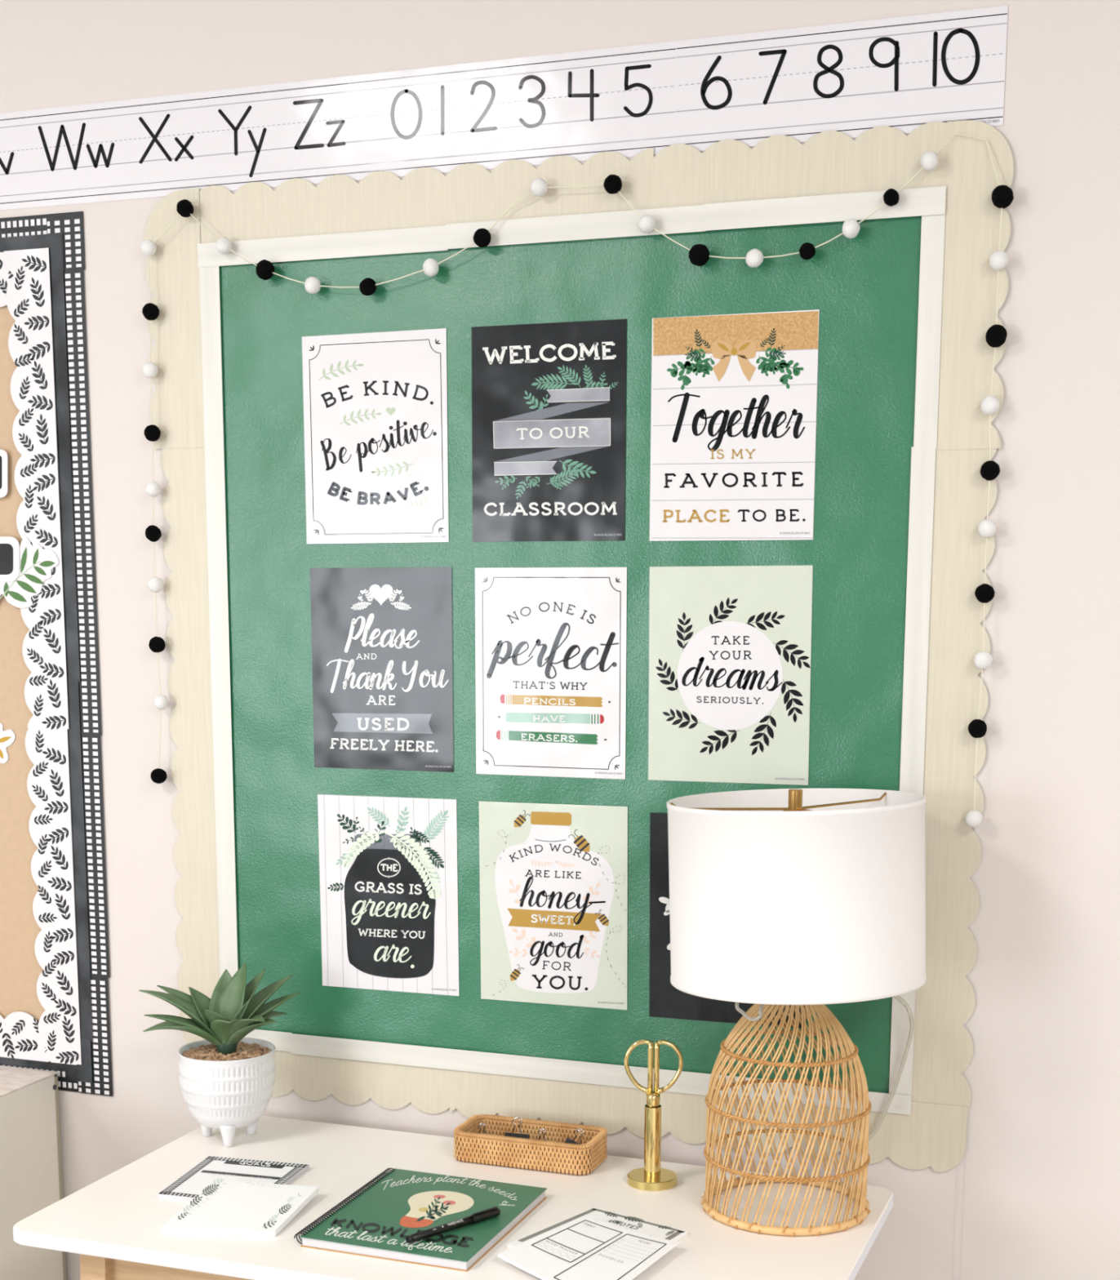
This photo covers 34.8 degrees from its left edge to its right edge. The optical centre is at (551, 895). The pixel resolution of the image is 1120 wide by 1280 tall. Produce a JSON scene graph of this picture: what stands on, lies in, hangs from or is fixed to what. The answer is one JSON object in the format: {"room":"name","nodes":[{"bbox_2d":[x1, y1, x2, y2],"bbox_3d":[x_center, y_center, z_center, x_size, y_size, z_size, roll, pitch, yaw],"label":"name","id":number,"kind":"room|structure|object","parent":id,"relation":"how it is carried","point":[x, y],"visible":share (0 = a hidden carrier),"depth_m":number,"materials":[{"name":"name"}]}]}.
{"room":"classroom","nodes":[
{"label":"classroom","id":0,"kind":"room"},
{"bbox_2d":[0,0,1119,1279],"bbox_3d":[-0.079,-0.283,2.492,7.000,2.750,0.100,4,10,20],"label":"wall","id":1,"kind":"structure","parent":0,"point":[1042,1153],"depth_m":2.27,"materials":[{"name":"white paint"}]},
{"bbox_2d":[0,211,112,1096],"bbox_3d":[-0.947,-0.349,2.745,0.590,1.302,0.007,4,10,20],"label":"bulletin board","id":2,"kind":"object","parent":1,"relation":"attached to","point":[55,955],"visible":0.98,"depth_m":2.68,"materials":[{"name":"paper"}]},
{"bbox_2d":[0,449,8,497],"bbox_3d":[-0.831,-0.626,2.651,0.058,0.070,0.001,4,10,20],"label":"cutout","id":3,"kind":"object","parent":2,"relation":"attached to","point":[3,455],"visible":1,"depth_m":2.64,"materials":[{"name":"white paper"}]},
{"bbox_2d":[0,259,13,295],"bbox_3d":[-0.985,-0.909,2.663,0.506,0.065,0.001,4,10,20],"label":"print","id":4,"kind":"object","parent":2,"relation":"attached to","point":[1,262],"depth_m":2.60},
{"bbox_2d":[0,722,15,764],"bbox_3d":[-0.844,-0.234,2.728,0.059,0.065,0.001,4,10,20],"label":"cutout","id":5,"kind":"object","parent":2,"relation":"attached to","point":[7,737],"visible":1,"depth_m":2.72,"materials":[{"name":"white paper"}]},
{"bbox_2d":[0,736,10,759],"bbox_3d":[-0.837,-0.233,2.725,0.031,0.049,0.001,4,10,20],"label":"print","id":6,"kind":"object","parent":5,"relation":"attached to","point":[4,739],"depth_m":2.72},
{"bbox_2d":[0,536,19,582],"bbox_3d":[-0.828,-0.503,2.669,0.079,0.066,0.001,4,10,20],"label":"cutout","id":7,"kind":"object","parent":2,"relation":"attached to","point":[9,545],"visible":1,"depth_m":2.66,"materials":[{"name":"white paper"}]},
{"bbox_2d":[0,543,13,574],"bbox_3d":[-0.830,-0.503,2.669,0.060,0.046,0.001,4,10,20],"label":"print","id":8,"kind":"object","parent":7,"relation":"attached to","point":[6,549],"depth_m":2.66},
{"bbox_2d":[0,217,46,237],"bbox_3d":[-0.944,-0.958,2.645,0.588,0.056,0.001,4,10,20],"label":"print","id":9,"kind":"object","parent":2,"relation":"attached to","point":[10,227],"depth_m":2.58,"materials":[{"name":"white"}]},
{"bbox_2d":[0,1017,50,1064],"bbox_3d":[-0.987,0.213,2.851,0.504,0.075,0.001,4,10,20],"label":"print","id":10,"kind":"object","parent":2,"relation":"attached to","point":[6,1034],"depth_m":2.80},
{"bbox_2d":[0,536,58,608],"bbox_3d":[-0.788,-0.476,2.660,0.129,0.114,0.001,4,10,20],"label":"cutout","id":11,"kind":"object","parent":2,"relation":"attached to","point":[37,563],"visible":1,"depth_m":2.65,"materials":[{"name":"white paper"}]},
{"bbox_2d":[0,561,39,599],"bbox_3d":[-0.793,-0.470,2.662,0.076,0.056,0.001,4,10,20],"label":"print","id":12,"kind":"object","parent":11,"relation":"attached to","point":[38,562],"depth_m":2.66},
{"bbox_2d":[3,547,54,601],"bbox_3d":[-0.777,-0.478,2.655,0.094,0.081,0.001,4,10,20],"label":"print","id":13,"kind":"object","parent":11,"relation":"attached to","point":[16,596],"depth_m":2.66},
{"bbox_2d":[13,255,66,729],"bbox_3d":[-0.757,-0.587,2.631,0.065,0.683,0.001,4,10,20],"label":"print","id":14,"kind":"object","parent":2,"relation":"attached to","point":[40,318],"depth_m":2.62},
{"bbox_2d":[2,1064,77,1088],"bbox_3d":[-0.952,0.267,2.852,0.577,0.042,0.001,4,10,20],"label":"print","id":15,"kind":"object","parent":2,"relation":"attached to","point":[67,1075],"depth_m":2.78,"materials":[{"name":"white"}]},
{"bbox_2d":[31,730,79,1064],"bbox_3d":[-0.761,0.006,2.732,0.064,0.518,0.001,4,10,20],"label":"print","id":16,"kind":"object","parent":2,"relation":"attached to","point":[39,736],"depth_m":2.73},
{"bbox_2d":[47,218,81,267],"bbox_3d":[-0.698,-0.932,2.557,0.055,0.067,0.001,4,10,20],"label":"print","id":17,"kind":"object","parent":2,"relation":"on","point":[64,235],"depth_m":2.56,"materials":[{"name":"white"}]},
{"bbox_2d":[65,272,97,732],"bbox_3d":[-0.702,-0.568,2.619,0.055,0.659,0.001,4,10,20],"label":"print","id":18,"kind":"object","parent":2,"relation":"on","point":[81,609],"depth_m":2.62,"materials":[{"name":"white"}]},
{"bbox_2d":[78,979,109,1094],"bbox_3d":[-0.709,0.218,2.752,0.055,0.180,0.001,4,10,20],"label":"print","id":19,"kind":"object","parent":2,"relation":"attached to","point":[93,994],"depth_m":2.75,"materials":[{"name":"white"}]},
{"bbox_2d":[82,737,106,974],"bbox_3d":[-0.705,-0.058,2.705,0.055,0.363,0.001,4,10,20],"label":"print","id":20,"kind":"object","parent":2,"relation":"on","point":[94,872],"depth_m":2.70,"materials":[{"name":"white"}]},
{"bbox_2d":[0,40,676,210],"bbox_3d":[-0.510,-1.039,2.471,1.415,0.132,0.001,4,10,20],"label":"strip","id":21,"kind":"object","parent":1,"relation":"attached to","point":[581,105],"visible":1,"depth_m":2.39,"materials":[{"name":"white paper"}]},
{"bbox_2d":[144,120,1013,1172],"bbox_3d":[-0.015,-0.312,2.405,1.190,1.298,0.010,4,10,20],"label":"bulletin board","id":22,"kind":"object","parent":1,"relation":"attached to","point":[907,304],"visible":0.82,"depth_m":2.37,"materials":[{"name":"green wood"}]},
{"bbox_2d":[302,328,448,543],"bbox_3d":[-0.242,-0.624,2.439,0.216,0.279,0.001,3,10,20],"label":"poster","id":23,"kind":"object","parent":22,"relation":"attached to","point":[375,403],"visible":1,"depth_m":2.44,"materials":[{"name":"white paper"}]},
{"bbox_2d":[318,360,363,379],"bbox_3d":[-0.288,-0.719,2.440,0.069,0.025,0.001,3,10,20],"label":"print","id":24,"kind":"object","parent":23,"relation":"attached to","point":[342,372],"depth_m":2.44},
{"bbox_2d":[339,407,395,425],"bbox_3d":[-0.252,-0.654,2.437,0.085,0.022,0.001,3,10,20],"label":"print","id":25,"kind":"object","parent":23,"relation":"attached to","point":[390,411],"depth_m":2.44},
{"bbox_2d":[370,461,413,476],"bbox_3d":[-0.219,-0.582,2.437,0.064,0.020,0.001,3,10,20],"label":"print","id":26,"kind":"object","parent":23,"relation":"attached to","point":[397,464],"depth_m":2.44},
{"bbox_2d":[407,497,429,506],"bbox_3d":[-0.182,-0.535,2.431,0.035,0.013,0.001,3,10,20],"label":"print","id":27,"kind":"object","parent":23,"relation":"attached to","point":[420,500],"depth_m":2.43},
{"bbox_2d":[310,567,453,772],"bbox_3d":[-0.238,-0.315,2.489,0.216,0.279,0.001,3,10,20],"label":"poster","id":28,"kind":"object","parent":22,"relation":"attached to","point":[382,662],"visible":1,"depth_m":2.49,"materials":[{"name":"grey paper"}]},
{"bbox_2d":[351,584,411,610],"bbox_3d":[-0.237,-0.413,2.472,0.093,0.036,0.001,3,10,20],"label":"print","id":29,"kind":"object","parent":28,"relation":"attached to","point":[380,594],"depth_m":2.47},
{"bbox_2d":[332,713,432,733],"bbox_3d":[-0.238,-0.242,2.501,0.156,0.028,0.001,3,10,20],"label":"print","id":30,"kind":"object","parent":28,"relation":"attached to","point":[348,722],"depth_m":2.50},
{"bbox_2d":[317,794,458,995],"bbox_3d":[-0.233,-0.001,2.539,0.216,0.281,0.001,3,10,20],"label":"poster","id":31,"kind":"object","parent":22,"relation":"attached to","point":[388,865],"visible":1,"depth_m":2.54,"materials":[{"name":"white paper"}]},
{"bbox_2d":[327,882,344,891],"bbox_3d":[-0.309,-0.012,2.566,0.029,0.013,0.001,3,10,20],"label":"print","id":32,"kind":"object","parent":31,"relation":"attached to","point":[337,884],"depth_m":2.57},
{"bbox_2d":[336,851,355,865],"bbox_3d":[-0.295,-0.053,2.553,0.031,0.021,0.001,3,10,20],"label":"print","id":33,"kind":"object","parent":31,"relation":"attached to","point":[342,857],"depth_m":2.56},
{"bbox_2d":[337,813,386,844],"bbox_3d":[-0.271,-0.093,2.537,0.076,0.042,0.001,3,10,20],"label":"print","id":34,"kind":"object","parent":31,"relation":"attached to","point":[350,821],"depth_m":2.54},
{"bbox_2d":[354,834,421,851],"bbox_3d":[-0.233,-0.075,2.527,0.105,0.026,0.001,3,10,20],"label":"print","id":35,"kind":"object","parent":31,"relation":"attached to","point":[385,843],"depth_m":2.53},
{"bbox_2d":[367,806,408,834],"bbox_3d":[-0.231,-0.107,2.521,0.066,0.040,0.001,3,10,20],"label":"print","id":36,"kind":"object","parent":31,"relation":"attached to","point":[399,822],"depth_m":2.52},
{"bbox_2d":[344,848,435,978],"bbox_3d":[-0.231,0.026,2.542,0.143,0.186,0.001,3,10,20],"label":"print","id":37,"kind":"object","parent":31,"relation":"attached to","point":[362,949],"depth_m":2.54},
{"bbox_2d":[342,829,440,899],"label":"print","id":38,"kind":"object","parent":31,"relation":"attached to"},
{"bbox_2d":[409,826,444,868],"bbox_3d":[-0.175,-0.066,2.506,0.053,0.058,0.001,3,10,20],"label":"print","id":39,"kind":"object","parent":31,"relation":"attached to","point":[415,833],"depth_m":2.51},
{"bbox_2d":[423,863,439,882],"bbox_3d":[-0.169,-0.032,2.510,0.026,0.026,0.001,3,10,20],"label":"print","id":40,"kind":"object","parent":31,"relation":"attached to","point":[424,864],"depth_m":2.51},
{"bbox_2d":[423,809,449,842],"bbox_3d":[-0.162,-0.097,2.496,0.041,0.047,0.001,3,10,20],"label":"print","id":41,"kind":"object","parent":31,"relation":"attached to","point":[445,813],"depth_m":2.50},
{"bbox_2d":[471,319,626,542],"bbox_3d":[-0.006,-0.609,2.353,0.216,0.279,0.001,4,10,20],"label":"poster","id":42,"kind":"object","parent":22,"relation":"attached to","point":[548,400],"visible":1,"depth_m":2.35,"materials":[{"name":"black paper"}]},
{"bbox_2d":[494,475,540,498],"bbox_3d":[-0.045,-0.544,2.379,0.066,0.032,0.001,4,10,20],"label":"print","id":43,"kind":"object","parent":42,"relation":"attached to","point":[506,482],"depth_m":2.38},
{"bbox_2d":[493,462,555,475],"bbox_3d":[-0.035,-0.568,2.371,0.089,0.017,0.001,4,10,20],"label":"print","id":44,"kind":"object","parent":42,"relation":"attached to","point":[500,468],"depth_m":2.37},
{"bbox_2d":[493,418,609,448],"bbox_3d":[-0.001,-0.608,2.351,0.164,0.035,0.001,4,10,20],"label":"print","id":45,"kind":"object","parent":42,"relation":"attached to","point":[505,434],"depth_m":2.35},
{"bbox_2d":[497,402,607,420],"bbox_3d":[0.000,-0.636,2.346,0.160,0.020,0.001,4,10,20],"label":"print","id":46,"kind":"object","parent":42,"relation":"attached to","point":[554,411],"depth_m":2.35},
{"bbox_2d":[497,445,609,461],"bbox_3d":[0.000,-0.582,2.355,0.161,0.017,0.001,4,10,20],"label":"print","id":47,"kind":"object","parent":42,"relation":"attached to","point":[548,455],"depth_m":2.36},
{"bbox_2d":[524,364,617,410],"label":"print","id":48,"kind":"object","parent":42,"relation":"attached to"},
{"bbox_2d":[546,459,595,489],"bbox_3d":[0.026,-0.554,2.350,0.070,0.039,0.001,4,10,20],"label":"print","id":49,"kind":"object","parent":42,"relation":"attached to","point":[571,471],"depth_m":2.35},
{"bbox_2d":[546,387,609,402],"bbox_3d":[0.034,-0.653,2.331,0.087,0.016,0.001,4,10,20],"label":"print","id":50,"kind":"object","parent":42,"relation":"attached to","point":[602,393],"depth_m":2.33},
{"bbox_2d":[475,567,626,779],"bbox_3d":[-0.003,-0.299,2.404,0.216,0.279,0.001,4,10,20],"label":"poster","id":51,"kind":"object","parent":22,"relation":"attached to","point":[550,642],"visible":1,"depth_m":2.40,"materials":[{"name":"white paper"}]},
{"bbox_2d":[505,712,590,724],"bbox_3d":[-0.006,-0.240,2.415,0.122,0.014,0.001,4,10,20],"label":"print","id":52,"kind":"object","parent":51,"relation":"attached to","point":[509,717],"depth_m":2.41},
{"bbox_2d":[508,730,598,744],"bbox_3d":[0.001,-0.214,2.416,0.129,0.015,0.001,4,10,20],"label":"print","id":53,"kind":"object","parent":51,"relation":"attached to","point":[588,739],"depth_m":2.42},
{"bbox_2d":[511,694,602,706],"bbox_3d":[0.007,-0.262,2.406,0.130,0.014,0.001,4,10,20],"label":"print","id":54,"kind":"object","parent":51,"relation":"attached to","point":[583,701],"depth_m":2.40},
{"bbox_2d":[591,714,598,724],"bbox_3d":[0.058,-0.236,2.392,0.010,0.013,0.001,4,10,20],"label":"print","id":55,"kind":"object","parent":51,"relation":"attached to","point":[591,714],"depth_m":2.39},
{"bbox_2d":[595,772,622,774],"bbox_3d":[0.076,-0.164,2.397,0.038,0.003,0.001,3,10,20],"label":"print","id":56,"kind":"object","parent":51,"relation":"attached to","point":[595,772],"depth_m":2.39},
{"bbox_2d":[479,801,627,1009],"bbox_3d":[0.001,0.013,2.454,0.216,0.279,0.001,3,10,20],"label":"poster","id":57,"kind":"object","parent":22,"relation":"attached to","point":[553,877],"visible":1,"depth_m":2.45,"materials":[{"name":"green paper"}]},
{"bbox_2d":[510,968,519,981],"bbox_3d":[-0.051,0.111,2.490,0.015,0.017,0.001,3,10,20],"label":"print","id":58,"kind":"object","parent":57,"relation":"attached to","point":[514,975],"depth_m":2.49},
{"bbox_2d":[508,880,525,903],"bbox_3d":[-0.048,-0.004,2.470,0.025,0.036,0.001,3,10,20],"label":"print","id":59,"kind":"object","parent":57,"relation":"attached to","point":[517,887],"depth_m":2.47},
{"bbox_2d":[514,815,524,826],"bbox_3d":[-0.044,-0.102,2.452,0.017,0.017,0.001,3,10,20],"label":"print","id":60,"kind":"object","parent":57,"relation":"attached to","point":[518,821],"depth_m":2.45},
{"bbox_2d":[509,928,537,956],"bbox_3d":[-0.040,0.066,2.478,0.042,0.041,0.001,3,10,20],"label":"print","id":61,"kind":"object","parent":57,"relation":"attached to","point":[528,945],"depth_m":2.48},
{"bbox_2d":[530,811,571,826],"bbox_3d":[-0.001,-0.105,2.435,0.059,0.018,0.001,3,10,20],"label":"print","id":62,"kind":"object","parent":57,"relation":"attached to","point":[536,817],"depth_m":2.44},
{"bbox_2d":[528,860,576,867],"bbox_3d":[0.001,-0.043,2.445,0.070,0.011,0.001,3,10,20],"label":"print","id":63,"kind":"object","parent":57,"relation":"attached to","point":[548,863],"depth_m":2.45},
{"bbox_2d":[506,908,599,931],"bbox_3d":[0.002,0.034,2.457,0.138,0.025,0.001,3,10,20],"label":"print","id":64,"kind":"object","parent":57,"relation":"attached to","point":[521,917],"depth_m":2.46},
{"bbox_2d":[494,824,614,993],"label":"print","id":65,"kind":"object","parent":57,"relation":"attached to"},
{"bbox_2d":[574,835,589,852],"bbox_3d":[0.041,-0.070,2.425,0.022,0.022,0.001,3,10,20],"label":"print","id":66,"kind":"object","parent":57,"relation":"attached to","point":[587,849],"depth_m":2.42},
{"bbox_2d":[582,931,598,942],"bbox_3d":[0.053,0.056,2.442,0.022,0.019,0.001,3,10,20],"label":"print","id":67,"kind":"object","parent":57,"relation":"attached to","point":[591,932],"depth_m":2.44},
{"bbox_2d":[582,882,599,904],"bbox_3d":[0.054,-0.002,2.432,0.025,0.033,0.001,3,10,20],"label":"print","id":68,"kind":"object","parent":57,"relation":"attached to","point":[591,889],"depth_m":2.43},
{"bbox_2d":[583,947,599,958],"bbox_3d":[0.054,0.079,2.445,0.024,0.014,0.001,3,10,20],"label":"print","id":69,"kind":"object","parent":57,"relation":"attached to","point":[588,948],"depth_m":2.45},
{"bbox_2d":[599,914,608,925],"bbox_3d":[0.070,0.034,2.432,0.015,0.016,0.001,3,10,20],"label":"print","id":70,"kind":"object","parent":57,"relation":"attached to","point":[606,923],"depth_m":2.43},
{"bbox_2d":[597,1001,624,1004],"bbox_3d":[0.081,0.147,2.447,0.038,0.004,0.001,3,10,20],"label":"print","id":71,"kind":"object","parent":57,"relation":"attached to","point":[597,1002],"depth_m":2.45},
{"bbox_2d":[140,133,1013,827],"bbox_3d":[-0.023,-0.526,2.355,1.201,0.826,0.027,4,10,20],"label":"garland","id":72,"kind":"object","parent":22,"relation":"hanging from","point":[1002,197],"visible":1,"depth_m":2.23,"materials":[{"name":"black fabric"}]},
{"bbox_2d":[648,812,804,1028],"bbox_3d":[0.233,0.033,2.371,0.216,0.279,0.001,3,10,20],"label":"poster","id":73,"kind":"object","parent":22,"relation":"attached to","point":[666,1001],"visible":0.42,"depth_m":2.40,"materials":[{"name":"black paper"}]},
{"bbox_2d":[658,897,670,950],"bbox_3d":[0.176,0.036,2.393,0.069,0.078,0.001,3,10,20],"label":"print","id":74,"kind":"object","parent":73,"relation":"attached to","point":[663,900],"depth_m":2.40},
{"bbox_2d":[648,564,813,785],"bbox_3d":[0.229,-0.286,2.320,0.216,0.279,0.001,3,10,20],"label":"poster","id":75,"kind":"object","parent":22,"relation":"attached to","point":[730,646],"visible":1,"depth_m":2.32,"materials":[{"name":"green paper"}]},
{"bbox_2d":[775,777,804,780],"bbox_3d":[0.308,-0.151,2.313,0.038,0.003,0.001,3,10,20],"label":"print","id":76,"kind":"object","parent":75,"relation":"attached to","point":[775,778],"depth_m":2.31},
{"bbox_2d":[649,309,819,541],"bbox_3d":[0.229,-0.594,2.268,0.217,0.279,0.001,4,10,20],"label":"poster","id":77,"kind":"object","parent":22,"relation":"attached to","point":[734,397],"visible":1,"depth_m":2.27,"materials":[{"name":"white paper"}]},
{"bbox_2d":[666,348,714,390],"bbox_3d":[0.176,-0.670,2.275,0.063,0.050,0.001,4,10,20],"label":"print","id":78,"kind":"object","parent":77,"relation":"attached to","point":[700,367],"depth_m":2.27},
{"bbox_2d":[684,328,710,358],"bbox_3d":[0.185,-0.700,2.267,0.034,0.037,0.001,4,10,20],"label":"print","id":79,"kind":"object","parent":77,"relation":"attached to","point":[697,335],"depth_m":2.27},
{"bbox_2d":[711,339,756,381],"bbox_3d":[0.230,-0.675,2.254,0.059,0.053,0.001,4,10,20],"label":"print","id":80,"kind":"object","parent":77,"relation":"attached to","point":[748,369],"depth_m":2.25},
{"bbox_2d":[760,328,785,357],"bbox_3d":[0.277,-0.692,2.234,0.033,0.036,0.001,4,10,20],"label":"print","id":81,"kind":"object","parent":77,"relation":"attached to","point":[773,331],"depth_m":2.23},
{"bbox_2d":[755,347,803,388],"bbox_3d":[0.285,-0.661,2.236,0.061,0.051,0.001,4,10,20],"label":"print","id":82,"kind":"object","parent":77,"relation":"attached to","point":[771,366],"depth_m":2.24},
{"bbox_2d":[675,4,1008,151],"bbox_3d":[0.343,-0.985,2.163,0.402,0.132,0.001,4,10,20],"label":"strip","id":83,"kind":"object","parent":1,"relation":"attached to","point":[904,73],"visible":1,"depth_m":2.16,"materials":[{"name":"white paper"}]},
{"bbox_2d":[979,119,999,123],"bbox_3d":[0.507,-0.915,2.113,0.045,0.004,0.001,4,10,20],"label":"print","id":84,"kind":"object","parent":83,"relation":"attached to","point":[993,119],"depth_m":2.11},
{"bbox_2d":[952,1162,959,1279],"bbox_3d":[0.526,0.682,2.373,0.003,0.690,0.001,4,10,20],"label":"trim","id":85,"kind":"structure","parent":1,"relation":"attached to","point":[958,1164],"depth_m":2.33,"materials":[{"name":"white paint"}]},
{"bbox_2d":[960,1160,967,1279],"bbox_3d":[0.536,0.682,2.370,0.003,0.690,0.001,4,10,20],"label":"trim","id":86,"kind":"structure","parent":1,"relation":"attached to","point":[966,1161],"depth_m":2.33,"materials":[{"name":"white paint"}]},
{"bbox_3d":[-0.875,1.453,0.594,7.000,0.050,4.500,4,10,20],"label":"floor","id":87,"kind":"structure","parent":0,"visible":0},
{"bbox_2d":[0,1065,66,1279],"bbox_3d":[-1.159,0.686,2.663,0.611,0.776,0.613,4,10,20],"label":"base cabinet","id":88,"kind":"object","parent":87,"relation":"on","point":[31,1167],"visible":1,"depth_m":2.73,"materials":[{"name":"beige painted metal"},{"name":"pale wood"}]},
{"bbox_2d":[13,1115,893,1279],"bbox_3d":[-0.109,0.762,2.292,0.984,0.755,0.532,4,10,20],"label":"desk","id":89,"kind":"object","parent":87,"relation":"on","point":[114,1222],"visible":0.66,"depth_m":2.19,"materials":[{"name":"white laminate"}]},
{"bbox_2d":[138,963,300,1147],"bbox_3d":[-0.467,0.220,2.497,0.196,0.246,0.141,4,10,20],"label":"potted plant","id":90,"kind":"object","parent":89,"relation":"on","point":[227,1077],"visible":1,"depth_m":2.47,"materials":[{"name":"green plant"}]},
{"bbox_2d":[157,1155,309,1202],"bbox_3d":[-0.414,0.371,2.316,0.145,0.007,0.165,3,10,14],"label":"notepad","id":91,"kind":"object","parent":89,"relation":"on","point":[191,1184],"visible":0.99,"depth_m":2.33,"materials":[{"name":"white paper"}]},
{"bbox_2d":[160,1178,319,1236],"bbox_3d":[-0.382,0.386,2.201,0.140,0.015,0.162,2,10,13],"label":"notepad","id":92,"kind":"object","parent":89,"relation":"on","point":[225,1207],"visible":1,"depth_m":2.19,"materials":[{"name":"white paper"}]},
{"bbox_2d":[177,1212,187,1219],"bbox_3d":[-0.449,0.389,2.171,0.012,0.001,0.023,4,10,20],"label":"print","id":93,"kind":"object","parent":92,"relation":"on","point":[180,1215],"depth_m":2.17,"materials":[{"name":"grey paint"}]},
{"bbox_2d":[190,1184,218,1205],"bbox_3d":[-0.435,0.375,2.238,0.018,0.004,0.078,2,10,13],"label":"print","id":94,"kind":"object","parent":92,"relation":"on","point":[208,1197],"depth_m":2.23,"materials":[{"name":"grey paper"}]},
{"bbox_2d":[183,1178,301,1222],"bbox_3d":[-0.384,0.379,2.218,0.138,0.006,0.124,4,10,20],"label":"print","id":95,"kind":"object","parent":92,"relation":"on","point":[224,1201],"depth_m":2.21,"materials":[{"name":"white paper"}]},
{"bbox_2d":[263,1220,276,1228],"bbox_3d":[-0.339,0.395,2.144,0.014,0.001,0.026,4,10,20],"label":"print","id":96,"kind":"object","parent":92,"relation":"on","point":[267,1224],"depth_m":2.14,"materials":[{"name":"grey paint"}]},
{"bbox_2d":[278,1203,291,1213],"bbox_3d":[-0.324,0.382,2.205,0.014,0.003,0.062,2,10,12],"label":"print","id":97,"kind":"object","parent":92,"relation":"on","point":[283,1208],"depth_m":2.19,"materials":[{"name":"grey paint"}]},
{"bbox_2d":[293,1168,546,1271],"bbox_3d":[-0.156,0.390,2.182,0.228,0.016,0.277,4,10,20],"label":"planner","id":98,"kind":"object","parent":89,"relation":"on","point":[376,1222],"visible":1,"depth_m":2.16,"materials":[{"name":"green paper"}]},
{"bbox_2d":[400,1216,433,1227],"bbox_3d":[-0.165,0.392,2.139,0.043,0.001,0.035,4,10,20],"label":"print","id":99,"kind":"object","parent":98,"relation":"on","point":[406,1221],"depth_m":2.14},
{"bbox_2d":[415,1196,450,1222],"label":"print","id":100,"kind":"object","parent":98,"relation":"on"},
{"bbox_2d":[404,1191,474,1220],"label":"print","id":101,"kind":"object","parent":98,"relation":"on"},
{"bbox_2d":[433,1195,455,1204],"bbox_3d":[-0.134,0.379,2.220,0.036,0.001,0.032,4,10,20],"label":"print","id":102,"kind":"object","parent":98,"relation":"on","point":[452,1202],"depth_m":2.22},
{"bbox_2d":[405,1206,500,1243],"bbox_3d":[-0.116,0.390,2.115,0.142,0.013,0.011,-9,13,-43],"label":"pen","id":103,"kind":"object","parent":98,"relation":"on","point":[492,1212],"visible":1,"depth_m":2.11,"materials":[{"name":"black plastic"}]},
{"bbox_2d":[434,1219,462,1230],"bbox_3d":[-0.122,0.388,2.105,0.046,0.002,0.003,-9,13,-43],"label":"print","id":104,"kind":"object","parent":103,"relation":"on","point":[457,1224],"depth_m":2.11,"materials":[{"name":"grey"}]},
{"bbox_2d":[453,1114,607,1175],"bbox_3d":[-0.029,0.336,2.419,0.199,0.042,0.096,4,10,20],"label":"woven tray","id":105,"kind":"object","parent":89,"relation":"on","point":[493,1148],"visible":0.98,"depth_m":2.39,"materials":[{"name":"brown wicker"}]},
{"bbox_2d":[504,1116,529,1139],"bbox_3d":[-0.047,0.325,2.428,0.034,0.047,0.019,3,10,17],"label":"binder clip","id":106,"kind":"object","parent":105,"relation":"in","point":[512,1134],"visible":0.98,"depth_m":2.43,"materials":[{"name":"black metal"}]},
{"bbox_2d":[564,1128,584,1145],"bbox_3d":[0.030,0.335,2.400,0.036,0.046,0.017,6,11,31],"label":"binder clip","id":107,"kind":"object","parent":105,"relation":"in","point":[569,1140],"visible":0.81,"depth_m":2.40,"materials":[{"name":"black metal"}]},
{"bbox_2d":[497,1215,678,1279],"bbox_3d":[0.046,0.413,2.035,0.173,0.006,0.202,8,12,37],"label":"notepad","id":108,"kind":"object","parent":89,"relation":"on","point":[585,1247],"visible":1,"depth_m":2.05,"materials":[{"name":"white paper"}]},
{"bbox_2d":[537,1239,656,1262],"bbox_3d":[0.051,0.407,2.062,0.133,0.002,0.083,4,10,20],"label":"print","id":109,"kind":"object","parent":108,"relation":"on","point":[548,1250],"depth_m":2.06,"materials":[{"name":"grey paper"}]},
{"bbox_2d":[506,1207,687,1248],"bbox_3d":[0.061,0.408,2.111,0.156,0.005,0.170,8,12,38],"label":"notepad","id":110,"kind":"object","parent":89,"relation":"on","point":[633,1224],"visible":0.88,"depth_m":2.15,"materials":[{"name":"white paper"}]},
{"bbox_2d":[604,1211,674,1235],"bbox_3d":[0.100,0.399,2.152,0.100,0.001,0.076,4,10,20],"label":"print","id":111,"kind":"object","parent":110,"relation":"on","point":[625,1218],"depth_m":2.17},
{"bbox_2d":[626,1104,676,1191],"bbox_3d":[0.131,0.323,2.317,0.065,0.104,0.065,4,10,20],"label":"stand","id":112,"kind":"object","parent":89,"relation":"on","point":[651,1177],"visible":1,"depth_m":2.31,"materials":[{"name":"gold metal"}]},
{"bbox_2d":[623,1039,683,1107],"bbox_3d":[0.131,0.269,2.308,0.075,0.170,0.018,2,10,13],"label":"scissors","id":113,"kind":"object","parent":112,"relation":"in","point":[653,1098],"visible":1,"depth_m":2.30,"materials":[{"name":"gold metal"}]},
{"bbox_2d":[666,787,926,1236],"bbox_3d":[0.295,0.133,2.185,0.317,0.526,0.310,5,11,25],"label":"table lamp","id":114,"kind":"object","parent":89,"relation":"on","point":[815,898],"visible":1,"depth_m":2.06,"materials":[{"name":"fabric"}]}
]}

